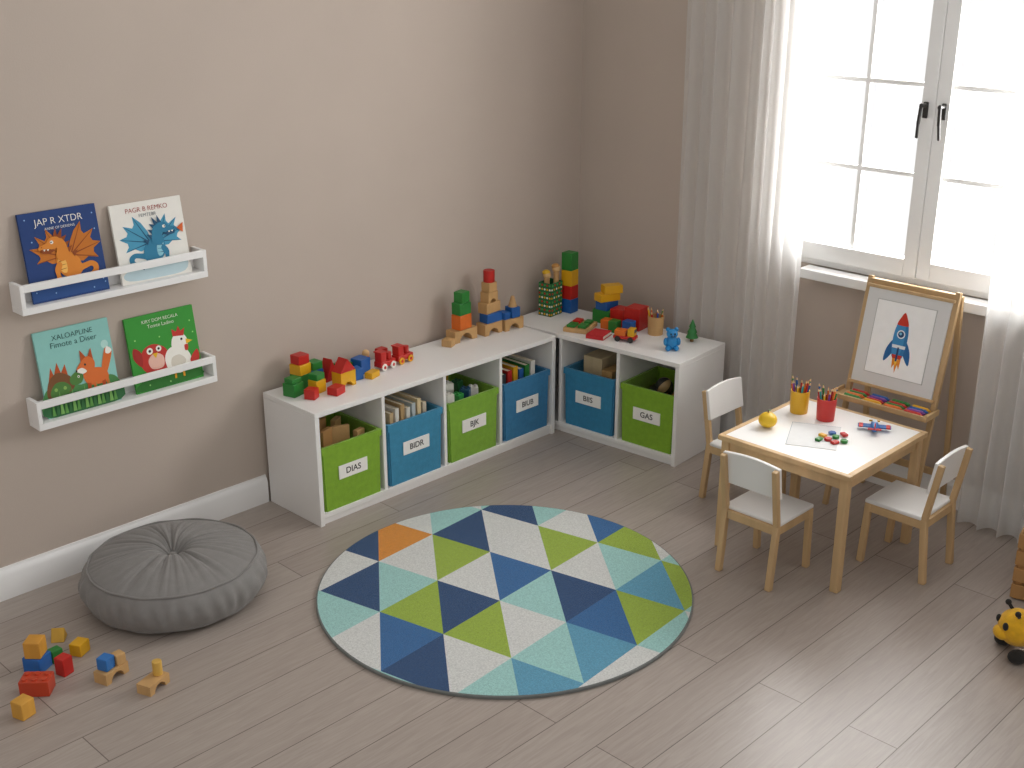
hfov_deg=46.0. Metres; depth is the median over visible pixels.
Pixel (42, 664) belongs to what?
block
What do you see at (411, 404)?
book
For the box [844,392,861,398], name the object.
crayon
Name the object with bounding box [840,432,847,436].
piece
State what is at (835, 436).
piece
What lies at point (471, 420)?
storage bin
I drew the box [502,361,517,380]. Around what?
book
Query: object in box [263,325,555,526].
storage cabinet
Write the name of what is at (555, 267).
wooden figure
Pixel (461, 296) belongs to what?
block
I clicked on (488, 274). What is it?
block
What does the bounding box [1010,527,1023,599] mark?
wooden crate
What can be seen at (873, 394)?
crayon
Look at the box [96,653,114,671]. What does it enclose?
block
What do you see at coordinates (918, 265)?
window
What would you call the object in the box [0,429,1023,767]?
floor
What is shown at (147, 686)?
block
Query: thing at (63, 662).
block
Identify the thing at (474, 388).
brick
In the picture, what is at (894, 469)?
baseboard
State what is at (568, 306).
block
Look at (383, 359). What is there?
train car
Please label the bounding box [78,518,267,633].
floor cushion
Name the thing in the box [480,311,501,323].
block
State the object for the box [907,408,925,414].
crayon
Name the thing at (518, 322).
block
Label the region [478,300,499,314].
block
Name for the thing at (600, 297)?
block
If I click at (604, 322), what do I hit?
block
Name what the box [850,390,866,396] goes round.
crayon
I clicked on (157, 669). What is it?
block
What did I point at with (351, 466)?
storage bin
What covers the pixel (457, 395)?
brick
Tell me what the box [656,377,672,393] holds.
ball
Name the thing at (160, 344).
picture
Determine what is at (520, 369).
book
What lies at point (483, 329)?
block
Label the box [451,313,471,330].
block
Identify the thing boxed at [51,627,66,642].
block
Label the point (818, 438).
piece
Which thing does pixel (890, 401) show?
crayon
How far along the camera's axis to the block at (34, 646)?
4.00 m
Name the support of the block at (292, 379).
on the block at (295, 390)
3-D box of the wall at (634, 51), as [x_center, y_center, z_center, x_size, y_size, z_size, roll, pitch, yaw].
[2.231,-0.716,4.543,5.320,2.800,0.180,19,27,41]
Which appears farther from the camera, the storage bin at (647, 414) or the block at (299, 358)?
the storage bin at (647, 414)
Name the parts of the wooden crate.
corner post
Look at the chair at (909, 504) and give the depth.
4.61 m
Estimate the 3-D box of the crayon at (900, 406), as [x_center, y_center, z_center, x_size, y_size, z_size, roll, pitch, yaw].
[1.562,0.091,4.915,0.077,0.019,0.019,19,27,41]
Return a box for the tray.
[830,384,938,422]
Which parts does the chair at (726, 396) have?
leg, seat frame, seat, backrest, leg, leg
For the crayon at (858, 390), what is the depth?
5.05 m
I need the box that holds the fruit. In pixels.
[758,410,776,427]
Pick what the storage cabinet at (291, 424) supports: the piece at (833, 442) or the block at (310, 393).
the block at (310, 393)
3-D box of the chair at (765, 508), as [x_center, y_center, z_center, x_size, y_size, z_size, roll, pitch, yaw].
[0.970,0.479,4.610,0.250,0.514,0.302,19,27,41]
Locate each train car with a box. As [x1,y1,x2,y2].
[373,349,395,370]
[391,343,412,364]
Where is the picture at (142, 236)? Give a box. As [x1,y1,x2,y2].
[119,213,187,280]
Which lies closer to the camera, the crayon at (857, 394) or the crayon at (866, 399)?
the crayon at (866, 399)
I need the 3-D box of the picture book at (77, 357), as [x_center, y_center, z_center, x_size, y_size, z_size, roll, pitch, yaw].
[-1.598,-0.057,4.443,0.056,0.323,0.325,19,27,41]
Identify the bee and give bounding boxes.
[993,599,1023,664]
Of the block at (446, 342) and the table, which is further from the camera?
the block at (446, 342)
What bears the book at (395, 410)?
in the storage bin at (413, 444)
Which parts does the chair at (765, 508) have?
leg, backrest, leg, seat frame, seat, leg, leg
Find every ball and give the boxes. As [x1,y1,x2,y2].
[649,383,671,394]
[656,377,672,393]
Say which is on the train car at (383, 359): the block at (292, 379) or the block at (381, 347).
the block at (381, 347)
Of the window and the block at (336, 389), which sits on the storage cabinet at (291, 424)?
the block at (336, 389)
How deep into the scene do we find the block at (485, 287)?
5.77 m
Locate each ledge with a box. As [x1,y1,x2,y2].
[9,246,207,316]
[26,351,217,430]
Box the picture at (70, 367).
[42,340,125,417]
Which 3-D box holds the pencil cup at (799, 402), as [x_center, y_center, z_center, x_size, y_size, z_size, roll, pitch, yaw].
[1.173,0.069,4.923,0.078,0.095,0.078,19,27,41]
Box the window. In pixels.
[800,0,1016,316]
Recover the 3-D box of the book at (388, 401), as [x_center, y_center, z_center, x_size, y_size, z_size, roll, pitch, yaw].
[-0.553,0.222,5.391,0.200,0.334,0.022,17,26,39]
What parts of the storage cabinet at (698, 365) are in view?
panel, panel, panel, panel, panel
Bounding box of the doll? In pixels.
[362,349,368,356]
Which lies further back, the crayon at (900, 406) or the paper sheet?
the crayon at (900, 406)
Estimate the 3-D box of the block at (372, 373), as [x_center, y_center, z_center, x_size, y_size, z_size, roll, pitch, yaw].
[-0.609,-0.043,5.259,0.040,0.028,0.063,10,23,26]
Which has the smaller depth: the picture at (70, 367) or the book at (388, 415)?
the picture at (70, 367)
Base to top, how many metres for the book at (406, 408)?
0.310 m
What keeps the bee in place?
on the floor
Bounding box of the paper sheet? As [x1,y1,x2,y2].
[785,422,840,449]
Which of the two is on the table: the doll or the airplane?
the airplane
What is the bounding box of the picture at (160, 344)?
[133,320,203,392]
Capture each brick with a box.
[18,671,55,696]
[446,380,453,392]
[446,391,453,402]
[451,378,462,391]
[453,391,463,401]
[460,385,470,397]
[468,384,477,395]
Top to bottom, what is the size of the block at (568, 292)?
0.070 m
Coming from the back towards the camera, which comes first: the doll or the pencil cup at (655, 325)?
the pencil cup at (655, 325)
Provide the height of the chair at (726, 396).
0.514 m
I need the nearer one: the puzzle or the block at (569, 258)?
the puzzle
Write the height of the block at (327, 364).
0.095 m
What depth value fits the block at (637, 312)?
5.88 m
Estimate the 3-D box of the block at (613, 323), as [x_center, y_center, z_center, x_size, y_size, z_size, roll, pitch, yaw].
[0.498,-0.282,5.864,0.046,0.058,0.052,13,24,31]
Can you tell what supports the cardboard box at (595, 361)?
in the storage bin at (589, 398)
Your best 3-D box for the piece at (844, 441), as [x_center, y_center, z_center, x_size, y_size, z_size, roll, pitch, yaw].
[1.275,0.219,4.633,0.026,0.011,0.030,13,24,31]
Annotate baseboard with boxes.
[0,474,268,601]
[865,463,961,509]
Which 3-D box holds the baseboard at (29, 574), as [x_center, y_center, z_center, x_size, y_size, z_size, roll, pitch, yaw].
[-2.310,0.891,4.053,0.018,0.125,3.560,19,27,41]
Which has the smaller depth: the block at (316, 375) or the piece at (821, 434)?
the piece at (821, 434)
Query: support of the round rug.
on the floor
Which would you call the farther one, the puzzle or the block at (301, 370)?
the puzzle
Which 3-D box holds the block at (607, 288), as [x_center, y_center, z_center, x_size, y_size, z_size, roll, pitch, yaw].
[0.493,-0.472,5.964,0.098,0.041,0.058,-6,21,-16]
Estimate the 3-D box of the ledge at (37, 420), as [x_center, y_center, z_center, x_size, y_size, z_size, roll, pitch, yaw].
[-1.468,0.020,4.597,0.084,0.108,0.740,19,27,41]
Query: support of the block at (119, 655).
on the block at (101, 677)
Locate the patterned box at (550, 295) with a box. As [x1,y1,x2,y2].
[538,278,562,316]
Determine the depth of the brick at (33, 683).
3.90 m
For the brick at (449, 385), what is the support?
in the storage bin at (471, 420)
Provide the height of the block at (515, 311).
0.052 m
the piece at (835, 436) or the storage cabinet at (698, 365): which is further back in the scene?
the storage cabinet at (698, 365)
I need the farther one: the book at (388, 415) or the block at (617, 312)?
the block at (617, 312)
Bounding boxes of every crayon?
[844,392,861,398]
[847,391,864,398]
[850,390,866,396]
[852,388,869,395]
[864,398,881,404]
[866,396,883,403]
[869,395,886,402]
[872,393,889,400]
[884,403,902,409]
[887,402,904,409]
[889,400,906,407]
[892,399,910,406]
[904,409,922,415]
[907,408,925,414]
[909,406,927,413]
[912,404,930,412]
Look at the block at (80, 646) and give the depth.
4.12 m
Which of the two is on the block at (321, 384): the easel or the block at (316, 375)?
the block at (316, 375)
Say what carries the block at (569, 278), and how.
on the block at (568, 292)
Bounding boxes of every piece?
[815,436,822,441]
[818,432,826,437]
[824,437,831,441]
[830,440,838,444]
[832,434,838,438]
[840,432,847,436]
[840,439,847,443]
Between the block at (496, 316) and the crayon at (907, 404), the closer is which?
the crayon at (907, 404)
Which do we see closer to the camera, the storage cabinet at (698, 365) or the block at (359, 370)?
the block at (359, 370)
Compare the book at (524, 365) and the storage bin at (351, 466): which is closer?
the storage bin at (351, 466)
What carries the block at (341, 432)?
in the storage bin at (351, 466)
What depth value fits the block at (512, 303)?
5.88 m
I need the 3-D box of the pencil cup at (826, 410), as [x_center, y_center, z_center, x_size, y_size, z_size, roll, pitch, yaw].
[1.262,0.098,4.848,0.078,0.092,0.078,19,27,41]
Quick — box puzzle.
[563,318,596,333]
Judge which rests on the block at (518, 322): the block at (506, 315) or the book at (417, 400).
the block at (506, 315)
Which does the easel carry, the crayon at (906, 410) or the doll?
the crayon at (906, 410)
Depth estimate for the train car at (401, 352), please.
5.41 m
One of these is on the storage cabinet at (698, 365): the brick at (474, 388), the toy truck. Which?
the toy truck
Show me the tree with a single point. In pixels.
(692, 331)
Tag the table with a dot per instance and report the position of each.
(866, 452)
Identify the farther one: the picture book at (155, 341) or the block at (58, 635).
the picture book at (155, 341)
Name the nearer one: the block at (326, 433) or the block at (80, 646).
the block at (80, 646)
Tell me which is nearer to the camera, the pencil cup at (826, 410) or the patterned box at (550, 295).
the pencil cup at (826, 410)
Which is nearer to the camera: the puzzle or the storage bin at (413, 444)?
the storage bin at (413, 444)
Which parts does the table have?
leg, leg, edge frame, leg, leg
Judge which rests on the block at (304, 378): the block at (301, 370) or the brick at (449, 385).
the block at (301, 370)
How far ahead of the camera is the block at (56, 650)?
4.08 m
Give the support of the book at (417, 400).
in the storage bin at (413, 444)
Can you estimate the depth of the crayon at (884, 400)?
4.98 m
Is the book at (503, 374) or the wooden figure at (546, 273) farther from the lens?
the wooden figure at (546, 273)
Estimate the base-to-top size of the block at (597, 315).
0.069 m
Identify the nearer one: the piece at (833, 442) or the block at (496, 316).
the piece at (833, 442)
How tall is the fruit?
0.072 m
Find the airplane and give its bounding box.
[858,419,890,431]
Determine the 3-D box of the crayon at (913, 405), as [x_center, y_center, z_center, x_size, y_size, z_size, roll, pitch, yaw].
[1.658,0.102,4.887,0.019,0.019,0.077,-18,27,-40]
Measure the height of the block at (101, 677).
0.040 m
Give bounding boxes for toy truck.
[613,327,637,342]
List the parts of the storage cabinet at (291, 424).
panel, panel, panel, panel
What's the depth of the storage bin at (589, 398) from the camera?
5.84 m
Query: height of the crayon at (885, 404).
0.019 m
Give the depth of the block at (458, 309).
5.68 m
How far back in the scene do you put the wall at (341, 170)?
4.92 m
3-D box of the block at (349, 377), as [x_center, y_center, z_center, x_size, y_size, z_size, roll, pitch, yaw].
[-0.718,-0.026,5.155,0.057,0.068,0.086,15,25,36]
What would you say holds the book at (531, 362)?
in the storage bin at (525, 399)
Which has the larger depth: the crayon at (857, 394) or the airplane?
the crayon at (857, 394)
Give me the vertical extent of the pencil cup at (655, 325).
0.092 m
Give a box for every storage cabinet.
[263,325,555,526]
[523,309,724,466]
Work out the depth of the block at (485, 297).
5.79 m
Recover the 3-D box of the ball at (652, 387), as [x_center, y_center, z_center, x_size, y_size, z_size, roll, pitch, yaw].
[0.711,0.050,5.820,0.115,0.115,0.115,1,20,2]
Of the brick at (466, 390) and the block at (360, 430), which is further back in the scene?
the brick at (466, 390)
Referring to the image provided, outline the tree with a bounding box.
[686,320,697,341]
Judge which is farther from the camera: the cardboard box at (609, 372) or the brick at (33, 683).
the cardboard box at (609, 372)
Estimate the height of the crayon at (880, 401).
0.019 m
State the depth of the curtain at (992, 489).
4.78 m
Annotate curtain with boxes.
[673,0,821,433]
[956,42,1023,542]
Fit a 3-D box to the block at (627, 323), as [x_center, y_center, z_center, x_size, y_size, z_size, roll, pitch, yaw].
[0.566,-0.277,5.841,0.052,0.063,0.046,15,25,36]
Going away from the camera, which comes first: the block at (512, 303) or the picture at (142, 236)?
the picture at (142, 236)
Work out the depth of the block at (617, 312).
5.93 m
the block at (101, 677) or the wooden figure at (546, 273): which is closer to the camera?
the block at (101, 677)
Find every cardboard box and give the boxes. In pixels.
[584,349,616,375]
[602,364,615,378]
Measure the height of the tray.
0.027 m
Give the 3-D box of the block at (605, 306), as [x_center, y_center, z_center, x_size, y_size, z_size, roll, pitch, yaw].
[0.472,-0.398,5.998,0.069,0.044,0.098,17,26,39]
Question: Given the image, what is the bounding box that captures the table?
[714,398,927,593]
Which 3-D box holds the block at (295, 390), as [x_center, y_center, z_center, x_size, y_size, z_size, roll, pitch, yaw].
[-0.915,0.019,5.049,0.063,0.057,0.063,11,23,28]
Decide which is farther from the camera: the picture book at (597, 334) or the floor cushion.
the picture book at (597, 334)
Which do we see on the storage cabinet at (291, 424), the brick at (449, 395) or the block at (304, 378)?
the block at (304, 378)
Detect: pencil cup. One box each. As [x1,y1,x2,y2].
[648,313,663,335]
[790,387,809,414]
[816,394,836,421]
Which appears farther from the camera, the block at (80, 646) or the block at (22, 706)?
the block at (80, 646)
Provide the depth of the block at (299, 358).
5.09 m
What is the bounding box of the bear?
[663,327,680,350]
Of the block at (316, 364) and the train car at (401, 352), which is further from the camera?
the train car at (401, 352)
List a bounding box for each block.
[10,694,35,720]
[22,634,46,658]
[22,650,51,671]
[47,645,62,663]
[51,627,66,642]
[54,652,73,676]
[69,637,89,656]
[93,660,128,685]
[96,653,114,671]
[111,649,125,665]
[136,671,169,696]
[151,658,162,675]
[283,381,303,397]
[284,375,300,384]
[289,362,310,375]
[290,351,308,365]
[290,372,310,388]
[304,386,318,399]
[308,378,325,393]
[309,358,322,370]
[309,370,324,380]
[319,416,325,430]
[320,426,332,447]
[322,358,333,382]
[327,383,344,395]
[330,416,340,425]
[330,424,349,443]
[332,357,354,373]
[332,369,355,384]
[350,355,370,374]
[353,365,362,380]
[353,427,364,436]
[365,368,379,379]
[375,346,387,350]
[441,337,454,347]
[446,325,476,343]
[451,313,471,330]
[452,301,470,315]
[454,289,468,303]
[476,320,501,336]
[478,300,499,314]
[480,290,497,303]
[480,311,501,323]
[481,281,496,292]
[483,269,494,282]
[501,310,510,319]
[502,315,523,331]
[505,305,519,317]
[508,295,516,306]
[561,269,577,286]
[562,250,578,270]
[562,284,577,299]
[562,298,577,313]
[592,307,609,322]
[594,292,619,302]
[596,300,617,310]
[600,317,612,329]
[601,282,622,294]
[608,318,620,332]
[610,305,626,326]
[622,319,635,328]
[624,303,648,331]
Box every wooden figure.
[542,270,550,283]
[552,263,559,282]
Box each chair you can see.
[699,377,786,497]
[715,450,813,591]
[856,445,972,584]
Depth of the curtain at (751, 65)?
5.46 m
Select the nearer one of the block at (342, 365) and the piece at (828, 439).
the piece at (828, 439)
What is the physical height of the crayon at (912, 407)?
0.019 m
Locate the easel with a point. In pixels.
(900, 339)
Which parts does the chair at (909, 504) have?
leg, leg, seat, seat frame, leg, backrest, leg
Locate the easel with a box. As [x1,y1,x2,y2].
[822,275,964,504]
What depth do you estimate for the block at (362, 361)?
5.29 m
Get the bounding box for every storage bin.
[321,411,381,511]
[386,399,442,485]
[446,373,498,462]
[502,365,549,440]
[564,359,615,435]
[621,366,674,453]
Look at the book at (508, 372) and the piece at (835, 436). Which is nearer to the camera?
the piece at (835, 436)
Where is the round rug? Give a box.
[316,505,693,699]
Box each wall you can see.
[0,0,583,567]
[578,0,987,479]
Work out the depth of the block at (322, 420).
5.15 m
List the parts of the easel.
leg, leg, board rail, board rail, leg, leg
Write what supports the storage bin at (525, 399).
on the storage cabinet at (291, 424)
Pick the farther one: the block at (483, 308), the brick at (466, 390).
the block at (483, 308)
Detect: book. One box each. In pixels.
[15,203,109,304]
[31,317,125,418]
[107,195,191,285]
[122,304,203,394]
[384,394,415,416]
[384,397,404,420]
[385,403,398,422]
[385,410,393,423]
[392,391,420,414]
[404,405,409,418]
[421,400,425,412]
[502,356,528,376]
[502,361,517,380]
[502,367,511,382]
[502,373,505,383]
[506,354,534,374]
[518,366,523,378]
[586,328,611,340]
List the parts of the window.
sash, sill, frame, handle, handle, sash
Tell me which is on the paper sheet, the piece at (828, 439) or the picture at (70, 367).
the piece at (828, 439)
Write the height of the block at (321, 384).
0.057 m
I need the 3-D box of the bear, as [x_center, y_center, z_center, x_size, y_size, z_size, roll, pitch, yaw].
[0.742,-0.207,5.588,0.072,0.108,0.073,-17,26,-39]
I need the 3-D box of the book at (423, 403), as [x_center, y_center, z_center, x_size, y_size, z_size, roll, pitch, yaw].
[-0.464,0.202,5.481,0.200,0.310,0.022,17,26,39]
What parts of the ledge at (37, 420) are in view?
panel, rail, panel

